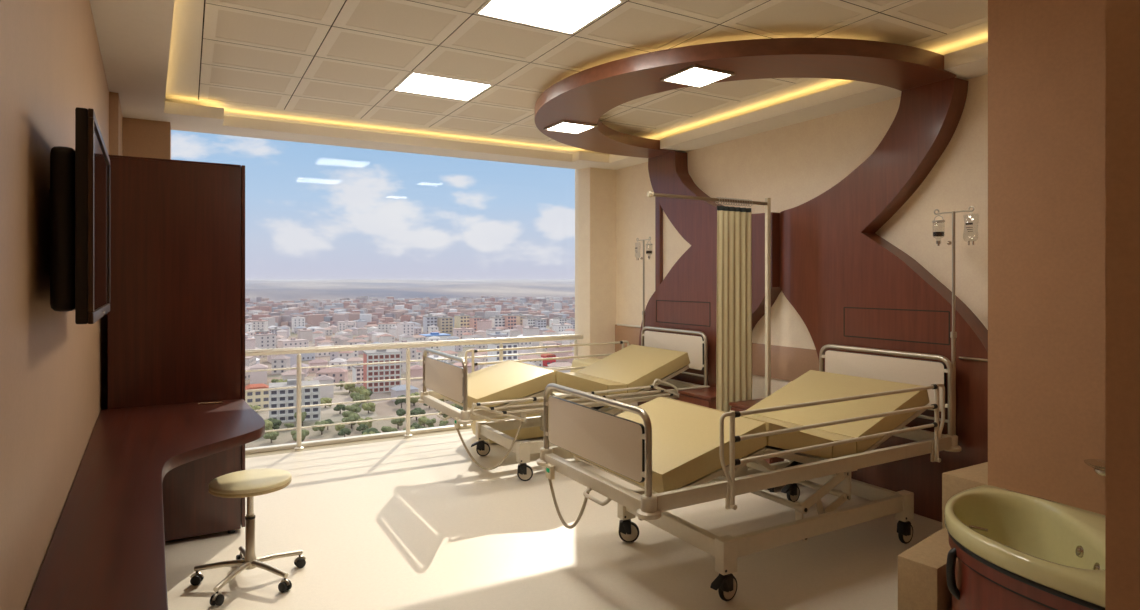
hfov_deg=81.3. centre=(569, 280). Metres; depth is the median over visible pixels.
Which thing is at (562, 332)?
house
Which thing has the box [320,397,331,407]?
tree
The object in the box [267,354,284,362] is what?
house
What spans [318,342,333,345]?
house
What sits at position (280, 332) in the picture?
house
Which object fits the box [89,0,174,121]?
soffit
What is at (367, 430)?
tree
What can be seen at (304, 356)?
house
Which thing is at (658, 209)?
trim
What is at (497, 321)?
tower block
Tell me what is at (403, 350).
house
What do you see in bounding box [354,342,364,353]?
house
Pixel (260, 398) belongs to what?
apartment block
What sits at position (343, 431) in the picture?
tree
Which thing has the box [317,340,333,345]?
house
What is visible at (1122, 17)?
wall
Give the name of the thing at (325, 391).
house
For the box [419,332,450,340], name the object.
warehouse
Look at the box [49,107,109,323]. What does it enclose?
television
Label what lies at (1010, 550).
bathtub
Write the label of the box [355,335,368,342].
house
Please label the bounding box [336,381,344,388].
tree
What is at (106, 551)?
desk
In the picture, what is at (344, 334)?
house
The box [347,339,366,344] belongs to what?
house
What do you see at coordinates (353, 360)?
house
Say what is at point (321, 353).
house
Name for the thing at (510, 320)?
tower block
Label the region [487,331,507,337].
house
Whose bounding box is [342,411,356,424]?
tree
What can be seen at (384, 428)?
tree
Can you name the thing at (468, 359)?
house
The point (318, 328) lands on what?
house
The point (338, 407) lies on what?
tree
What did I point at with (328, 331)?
house
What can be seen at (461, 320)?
tower block
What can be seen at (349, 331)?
house
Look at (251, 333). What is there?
house
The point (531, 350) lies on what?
house
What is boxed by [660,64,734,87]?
ceiling light
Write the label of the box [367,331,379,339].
house
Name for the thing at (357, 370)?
apartment block
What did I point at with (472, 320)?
tower block
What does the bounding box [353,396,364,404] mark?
tree
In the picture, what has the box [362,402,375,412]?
tree
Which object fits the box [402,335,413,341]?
house
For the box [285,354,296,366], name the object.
house
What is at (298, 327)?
house
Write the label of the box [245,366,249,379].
house
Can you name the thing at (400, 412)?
tree
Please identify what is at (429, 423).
tree
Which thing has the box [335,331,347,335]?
house
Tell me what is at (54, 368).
wall
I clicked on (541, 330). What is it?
house
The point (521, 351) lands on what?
house
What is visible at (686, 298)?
wood wall panel
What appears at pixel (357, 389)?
tree
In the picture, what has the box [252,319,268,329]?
house
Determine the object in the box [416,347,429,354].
house
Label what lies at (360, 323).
house
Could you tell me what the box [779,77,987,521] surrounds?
wood wall panel
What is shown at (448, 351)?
house
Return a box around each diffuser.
[548,123,591,132]
[666,68,728,86]
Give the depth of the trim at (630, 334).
7.57 m
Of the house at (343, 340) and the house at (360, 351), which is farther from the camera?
the house at (343, 340)
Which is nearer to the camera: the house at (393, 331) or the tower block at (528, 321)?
the house at (393, 331)
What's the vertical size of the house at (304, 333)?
12.600 m
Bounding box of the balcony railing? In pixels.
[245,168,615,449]
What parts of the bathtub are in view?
grab handle, overflow lever, panel, rail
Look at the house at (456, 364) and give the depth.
340.62 m
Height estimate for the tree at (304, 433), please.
5.828 m
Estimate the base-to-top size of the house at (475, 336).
7.980 m
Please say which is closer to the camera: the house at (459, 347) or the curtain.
the curtain
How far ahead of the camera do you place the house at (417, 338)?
630.49 m
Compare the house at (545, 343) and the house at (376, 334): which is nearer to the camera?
the house at (545, 343)
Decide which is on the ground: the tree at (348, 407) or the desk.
the tree at (348, 407)
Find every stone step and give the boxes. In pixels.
[898,527,951,609]
[942,462,987,528]
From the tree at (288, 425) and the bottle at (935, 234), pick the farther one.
the tree at (288, 425)
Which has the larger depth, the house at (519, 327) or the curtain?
the house at (519, 327)
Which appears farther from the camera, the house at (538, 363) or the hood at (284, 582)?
the house at (538, 363)
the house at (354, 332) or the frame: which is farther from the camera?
the house at (354, 332)
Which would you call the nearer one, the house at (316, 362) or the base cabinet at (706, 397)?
the base cabinet at (706, 397)
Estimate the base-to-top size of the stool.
0.528 m
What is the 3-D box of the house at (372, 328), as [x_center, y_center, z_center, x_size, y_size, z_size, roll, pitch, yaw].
[-226.174,56.060,761.511,10.000,7.980,12.000,0,0,0]
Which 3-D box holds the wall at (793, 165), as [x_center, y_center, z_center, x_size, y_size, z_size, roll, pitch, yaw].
[1.788,0.000,5.824,0.200,3.100,5.100,0,0,-30]
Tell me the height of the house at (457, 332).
12.600 m
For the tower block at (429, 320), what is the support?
on the ground
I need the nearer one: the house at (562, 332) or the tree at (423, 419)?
the tree at (423, 419)
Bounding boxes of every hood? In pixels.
[190,572,203,577]
[212,592,221,599]
[280,579,289,585]
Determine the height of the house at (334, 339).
7.980 m
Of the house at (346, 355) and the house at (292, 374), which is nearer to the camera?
the house at (292, 374)
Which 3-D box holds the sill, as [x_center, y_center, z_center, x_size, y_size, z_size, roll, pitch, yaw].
[-1.700,1.610,6.645,5.500,0.120,0.310,0,0,-30]
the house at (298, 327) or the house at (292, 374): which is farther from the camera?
the house at (298, 327)
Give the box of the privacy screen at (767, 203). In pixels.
[647,191,770,397]
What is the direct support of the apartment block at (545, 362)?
on the ground
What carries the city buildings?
on the ground
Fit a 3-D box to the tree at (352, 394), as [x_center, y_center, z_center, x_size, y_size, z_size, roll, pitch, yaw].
[-102.514,57.040,319.969,6.417,7.398,5.966,0,0,28]
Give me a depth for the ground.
2345.41 m
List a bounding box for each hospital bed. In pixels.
[418,326,709,480]
[537,344,960,600]
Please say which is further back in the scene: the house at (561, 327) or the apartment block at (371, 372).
the house at (561, 327)
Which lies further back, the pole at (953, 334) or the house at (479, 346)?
the house at (479, 346)
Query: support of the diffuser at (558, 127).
attached to the ceiling light at (563, 126)
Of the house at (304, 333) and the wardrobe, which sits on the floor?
the wardrobe
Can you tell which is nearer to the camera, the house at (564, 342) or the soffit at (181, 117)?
the soffit at (181, 117)
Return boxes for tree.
[249,405,260,411]
[263,431,278,442]
[264,419,272,433]
[267,418,281,429]
[284,423,293,427]
[293,429,308,441]
[294,412,306,425]
[312,420,328,434]
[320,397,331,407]
[325,419,333,429]
[333,404,345,413]
[335,422,344,430]
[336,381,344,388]
[338,428,350,436]
[341,414,359,427]
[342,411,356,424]
[344,384,355,392]
[345,405,361,412]
[350,392,364,397]
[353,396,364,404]
[354,386,365,392]
[356,424,368,430]
[357,417,372,427]
[359,389,369,402]
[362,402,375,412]
[362,428,380,433]
[381,426,397,431]
[391,416,404,428]
[395,395,405,407]
[396,409,405,415]
[410,392,419,405]
[410,408,425,419]
[410,422,419,428]
[418,416,429,426]
[425,418,435,426]
[439,420,448,425]
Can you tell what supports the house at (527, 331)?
on the ground
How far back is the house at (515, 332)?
675.92 m
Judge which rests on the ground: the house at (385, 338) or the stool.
the house at (385, 338)
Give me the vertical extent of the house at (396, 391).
7.980 m
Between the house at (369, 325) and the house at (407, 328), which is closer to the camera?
the house at (407, 328)
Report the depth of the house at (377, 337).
635.90 m
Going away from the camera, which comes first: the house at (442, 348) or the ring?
the ring
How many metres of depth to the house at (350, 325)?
761.16 m
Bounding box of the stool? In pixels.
[190,468,305,605]
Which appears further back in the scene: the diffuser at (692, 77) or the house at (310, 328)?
the house at (310, 328)
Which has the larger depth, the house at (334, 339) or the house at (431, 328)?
the house at (431, 328)
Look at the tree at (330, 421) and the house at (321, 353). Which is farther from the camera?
the house at (321, 353)
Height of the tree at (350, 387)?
6.678 m
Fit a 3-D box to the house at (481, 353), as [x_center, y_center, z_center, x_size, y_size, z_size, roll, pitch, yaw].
[-62.349,55.810,495.659,17.000,8.480,10.000,0,0,-37]
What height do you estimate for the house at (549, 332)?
11.480 m
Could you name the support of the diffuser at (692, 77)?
attached to the ceiling light at (697, 76)
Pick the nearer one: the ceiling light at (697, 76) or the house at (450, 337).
the ceiling light at (697, 76)
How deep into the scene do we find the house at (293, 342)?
550.32 m
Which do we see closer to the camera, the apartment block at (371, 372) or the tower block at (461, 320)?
the apartment block at (371, 372)
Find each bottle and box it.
[646,241,652,258]
[932,215,944,245]
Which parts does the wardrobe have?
door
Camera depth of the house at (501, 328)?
747.44 m
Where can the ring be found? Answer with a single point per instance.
(584, 96)
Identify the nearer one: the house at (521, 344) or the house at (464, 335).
the house at (521, 344)
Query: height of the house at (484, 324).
18.600 m
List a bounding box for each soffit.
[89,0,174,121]
[164,102,632,169]
[609,42,987,165]
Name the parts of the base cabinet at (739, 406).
drawer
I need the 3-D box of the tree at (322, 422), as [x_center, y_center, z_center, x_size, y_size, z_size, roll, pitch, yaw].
[-97.486,57.722,259.756,5.897,5.721,5.483,0,0,-10]
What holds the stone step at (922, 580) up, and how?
on the floor
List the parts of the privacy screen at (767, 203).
rail, post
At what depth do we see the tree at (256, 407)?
293.42 m
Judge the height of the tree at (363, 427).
4.675 m
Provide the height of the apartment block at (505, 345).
22.276 m
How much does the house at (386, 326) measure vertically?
12.600 m
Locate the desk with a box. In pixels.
[25,399,264,609]
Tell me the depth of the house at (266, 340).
537.97 m
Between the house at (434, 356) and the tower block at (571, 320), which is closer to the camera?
the house at (434, 356)
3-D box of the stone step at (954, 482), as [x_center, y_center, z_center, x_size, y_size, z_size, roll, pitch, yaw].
[2.350,1.275,3.530,0.780,0.550,0.295,0,0,-30]
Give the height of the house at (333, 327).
8.480 m
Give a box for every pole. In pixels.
[636,237,650,328]
[934,206,974,434]
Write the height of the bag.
0.200 m
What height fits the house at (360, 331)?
11.480 m
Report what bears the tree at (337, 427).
on the ground
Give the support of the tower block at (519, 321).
on the ground
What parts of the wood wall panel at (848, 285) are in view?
guard rail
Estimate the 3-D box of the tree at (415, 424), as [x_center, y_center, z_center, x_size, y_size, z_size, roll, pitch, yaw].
[-61.401,58.257,262.636,4.364,4.412,4.411,0,0,-15]
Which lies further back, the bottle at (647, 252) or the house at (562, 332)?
the house at (562, 332)
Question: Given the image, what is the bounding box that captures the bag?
[963,212,973,244]
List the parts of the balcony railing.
post, post, railing, handrail, post, post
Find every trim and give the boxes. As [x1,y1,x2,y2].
[615,325,640,351]
[617,324,640,327]
[655,197,662,289]
[752,343,818,380]
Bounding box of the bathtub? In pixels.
[944,485,1104,609]
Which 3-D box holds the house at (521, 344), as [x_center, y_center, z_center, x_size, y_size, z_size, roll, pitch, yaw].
[-42.773,55.810,589.541,17.000,8.480,10.000,0,0,-30]
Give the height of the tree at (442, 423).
3.879 m
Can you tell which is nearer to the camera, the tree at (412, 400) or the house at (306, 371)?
the tree at (412, 400)
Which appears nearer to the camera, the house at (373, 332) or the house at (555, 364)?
the house at (555, 364)
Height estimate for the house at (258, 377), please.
11.480 m
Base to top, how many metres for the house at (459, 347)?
8.480 m
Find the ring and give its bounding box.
[535,38,955,157]
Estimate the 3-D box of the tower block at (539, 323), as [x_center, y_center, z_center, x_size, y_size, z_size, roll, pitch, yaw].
[-36.052,51.644,772.723,12.348,18.812,14.800,0,0,-32]
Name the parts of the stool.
leg, leg, leg, seat, seat, leg, leg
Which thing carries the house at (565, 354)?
on the ground
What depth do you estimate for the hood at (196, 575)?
3.39 m
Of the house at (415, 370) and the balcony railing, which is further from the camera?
the house at (415, 370)
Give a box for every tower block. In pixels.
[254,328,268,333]
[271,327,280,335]
[423,314,437,332]
[437,315,452,332]
[454,313,469,327]
[469,315,482,333]
[489,315,504,326]
[502,313,516,328]
[516,313,525,325]
[522,316,535,326]
[535,317,546,327]
[552,316,566,324]
[567,317,574,328]
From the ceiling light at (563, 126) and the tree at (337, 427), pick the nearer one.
the ceiling light at (563, 126)
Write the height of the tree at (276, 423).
6.147 m
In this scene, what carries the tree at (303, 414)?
on the ground
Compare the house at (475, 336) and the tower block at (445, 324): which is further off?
the tower block at (445, 324)
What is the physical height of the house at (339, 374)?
8.480 m
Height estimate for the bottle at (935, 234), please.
0.196 m
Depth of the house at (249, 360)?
428.49 m
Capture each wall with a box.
[0,0,170,609]
[616,74,987,410]
[988,0,1104,514]
[1105,0,1139,609]
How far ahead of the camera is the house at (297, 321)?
781.02 m
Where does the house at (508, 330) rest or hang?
on the ground
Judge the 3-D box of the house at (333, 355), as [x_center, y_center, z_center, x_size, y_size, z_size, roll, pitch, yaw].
[-174.932,54.310,498.430,10.000,11.480,10.000,0,0,-15]
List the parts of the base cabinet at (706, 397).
drawer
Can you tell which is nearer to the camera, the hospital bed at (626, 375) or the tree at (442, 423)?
the hospital bed at (626, 375)
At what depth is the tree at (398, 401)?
313.26 m
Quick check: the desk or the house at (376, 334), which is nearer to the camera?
the desk
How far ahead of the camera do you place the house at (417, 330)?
749.64 m
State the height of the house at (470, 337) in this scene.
7.980 m
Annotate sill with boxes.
[245,428,471,457]
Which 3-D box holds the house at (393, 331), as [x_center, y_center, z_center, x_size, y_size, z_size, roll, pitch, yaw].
[-185.412,54.310,701.460,10.000,11.480,10.000,0,0,4]
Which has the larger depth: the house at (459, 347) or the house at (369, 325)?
the house at (369, 325)
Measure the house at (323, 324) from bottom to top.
11.480 m
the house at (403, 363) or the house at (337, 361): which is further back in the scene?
the house at (403, 363)
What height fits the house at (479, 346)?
7.980 m
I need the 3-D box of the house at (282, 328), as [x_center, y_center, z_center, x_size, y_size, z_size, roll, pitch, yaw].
[-304.380,54.310,705.938,10.000,11.480,10.000,0,0,-31]
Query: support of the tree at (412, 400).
on the ground
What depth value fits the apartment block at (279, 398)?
284.39 m
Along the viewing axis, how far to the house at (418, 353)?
501.44 m
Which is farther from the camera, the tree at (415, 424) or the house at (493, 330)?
the house at (493, 330)
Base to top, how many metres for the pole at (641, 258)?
1.409 m
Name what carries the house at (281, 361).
on the ground
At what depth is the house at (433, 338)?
583.39 m
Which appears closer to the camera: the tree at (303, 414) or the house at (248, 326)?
the tree at (303, 414)
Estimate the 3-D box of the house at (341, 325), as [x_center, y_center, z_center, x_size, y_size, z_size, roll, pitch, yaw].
[-271.484,53.750,807.375,20.400,12.600,11.400,0,0,-27]
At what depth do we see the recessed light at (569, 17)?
3.60 m
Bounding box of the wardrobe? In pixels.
[108,155,244,540]
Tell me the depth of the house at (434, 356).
429.54 m
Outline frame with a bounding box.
[245,424,470,453]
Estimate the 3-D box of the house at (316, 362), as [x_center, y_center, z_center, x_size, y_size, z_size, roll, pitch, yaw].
[-167.984,56.060,443.160,12.000,7.980,10.000,0,0,-25]
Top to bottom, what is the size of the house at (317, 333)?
11.480 m
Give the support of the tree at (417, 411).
on the ground
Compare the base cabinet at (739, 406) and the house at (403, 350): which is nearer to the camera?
the base cabinet at (739, 406)
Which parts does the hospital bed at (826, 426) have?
board panel, release handle, footboard, leg, leg, rail post, lift arm, frame, mattress, frame, lift arm, board panel, headboard, leg, rail post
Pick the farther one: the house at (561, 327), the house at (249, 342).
the house at (561, 327)
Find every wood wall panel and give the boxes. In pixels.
[638,151,781,405]
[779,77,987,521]
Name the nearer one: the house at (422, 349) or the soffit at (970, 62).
the soffit at (970, 62)
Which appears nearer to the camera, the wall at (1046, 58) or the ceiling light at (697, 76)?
the wall at (1046, 58)
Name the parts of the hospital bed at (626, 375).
release handle, board panel, footboard, rail post, leg, leg, frame, lift arm, frame, mattress, lift arm, board panel, headboard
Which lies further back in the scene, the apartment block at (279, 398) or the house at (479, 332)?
the house at (479, 332)
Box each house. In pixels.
[245,322,251,331]
[245,336,255,349]
[245,356,255,366]
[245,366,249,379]
[249,330,254,336]
[249,363,267,383]
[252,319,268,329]
[254,332,275,348]
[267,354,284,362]
[272,355,290,373]
[276,335,284,344]
[277,330,287,338]
[278,338,307,347]
[281,327,288,337]
[281,370,304,380]
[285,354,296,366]
[290,363,308,376]
[292,316,304,331]
[294,326,305,333]
[297,328,312,340]
[301,353,314,360]
[307,326,318,333]
[309,359,327,371]
[313,331,322,342]
[313,375,334,398]
[314,336,325,345]
[315,327,324,336]
[315,345,332,356]
[316,368,347,382]
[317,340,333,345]
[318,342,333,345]
[320,321,327,327]
[324,328,332,335]
[328,325,336,332]
[329,358,346,369]
[330,352,337,360]
[331,335,343,343]
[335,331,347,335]
[337,320,355,330]
[338,337,351,344]
[338,351,354,359]
[341,333,352,338]
[343,329,352,334]
[346,323,354,328]
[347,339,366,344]
[347,357,362,369]
[349,327,357,334]
[353,319,365,327]
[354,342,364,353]
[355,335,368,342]
[357,327,367,335]
[364,324,377,327]
[367,326,377,332]
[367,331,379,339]
[372,333,390,341]
[376,334,394,341]
[378,321,395,332]
[380,334,391,342]
[389,327,396,337]
[390,384,418,401]
[396,340,415,368]
[397,321,413,338]
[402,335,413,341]
[402,359,419,371]
[410,365,422,377]
[412,335,425,341]
[414,326,421,333]
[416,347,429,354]
[416,349,421,359]
[428,325,437,333]
[428,354,446,362]
[429,336,439,348]
[433,350,457,362]
[440,346,454,351]
[447,336,459,339]
[453,326,474,338]
[453,360,477,372]
[455,345,462,350]
[455,358,479,369]
[462,332,472,338]
[462,337,474,346]
[466,348,480,356]
[470,334,482,338]
[474,352,487,361]
[474,354,484,367]
[475,330,485,337]
[475,344,487,348]
[477,319,491,330]
[486,327,502,336]
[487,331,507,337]
[496,327,508,329]
[503,329,511,336]
[510,328,520,336]
[513,325,523,333]
[518,342,531,346]
[518,349,533,356]
[518,355,542,366]
[522,345,535,354]
[523,326,539,345]
[539,328,549,334]
[542,341,556,349]
[544,330,555,335]
[546,343,572,361]
[548,362,571,372]
[553,323,572,334]
[558,331,574,334]
[562,340,569,344]
[568,353,573,362]
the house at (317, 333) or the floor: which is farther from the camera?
the house at (317, 333)
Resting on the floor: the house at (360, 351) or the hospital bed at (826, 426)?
the hospital bed at (826, 426)
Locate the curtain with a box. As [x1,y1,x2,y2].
[716,206,751,411]
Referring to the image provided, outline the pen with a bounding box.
[198,401,222,403]
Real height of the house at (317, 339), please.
8.480 m
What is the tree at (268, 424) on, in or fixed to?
on the ground
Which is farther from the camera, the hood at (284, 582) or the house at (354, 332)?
the house at (354, 332)
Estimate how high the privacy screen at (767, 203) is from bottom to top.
2.235 m
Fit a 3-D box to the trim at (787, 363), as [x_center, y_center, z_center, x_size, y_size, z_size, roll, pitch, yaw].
[1.781,0.690,5.618,0.018,0.280,0.950,0,0,-30]
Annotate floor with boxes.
[165,431,941,609]
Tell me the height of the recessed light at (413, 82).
0.018 m
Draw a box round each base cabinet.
[678,386,715,408]
[729,398,805,491]
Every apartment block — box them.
[245,383,268,408]
[269,379,320,421]
[352,362,362,384]
[362,349,400,392]
[488,342,518,365]
[541,353,556,365]
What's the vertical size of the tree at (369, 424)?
5.659 m
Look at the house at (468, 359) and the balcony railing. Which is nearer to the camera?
the balcony railing
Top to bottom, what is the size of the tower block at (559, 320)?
18.212 m
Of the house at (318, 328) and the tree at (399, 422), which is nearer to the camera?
the tree at (399, 422)
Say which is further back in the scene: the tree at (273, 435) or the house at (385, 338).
the house at (385, 338)
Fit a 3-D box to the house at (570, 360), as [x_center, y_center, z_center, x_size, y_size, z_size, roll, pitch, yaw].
[5.491,56.060,484.847,10.000,7.980,12.000,0,0,44]
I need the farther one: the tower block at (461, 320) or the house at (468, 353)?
the tower block at (461, 320)
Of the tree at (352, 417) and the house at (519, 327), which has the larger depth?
the house at (519, 327)
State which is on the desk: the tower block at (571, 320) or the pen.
the pen
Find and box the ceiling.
[165,0,987,154]
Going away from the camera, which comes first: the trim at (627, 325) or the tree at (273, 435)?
the trim at (627, 325)
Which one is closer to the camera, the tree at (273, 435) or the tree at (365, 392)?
the tree at (273, 435)
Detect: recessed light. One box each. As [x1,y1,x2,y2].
[391,71,493,101]
[474,0,625,34]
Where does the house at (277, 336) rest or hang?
on the ground
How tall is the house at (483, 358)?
8.480 m
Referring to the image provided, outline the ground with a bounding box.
[245,280,574,447]
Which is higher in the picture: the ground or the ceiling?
the ceiling
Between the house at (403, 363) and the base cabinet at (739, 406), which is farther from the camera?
the house at (403, 363)

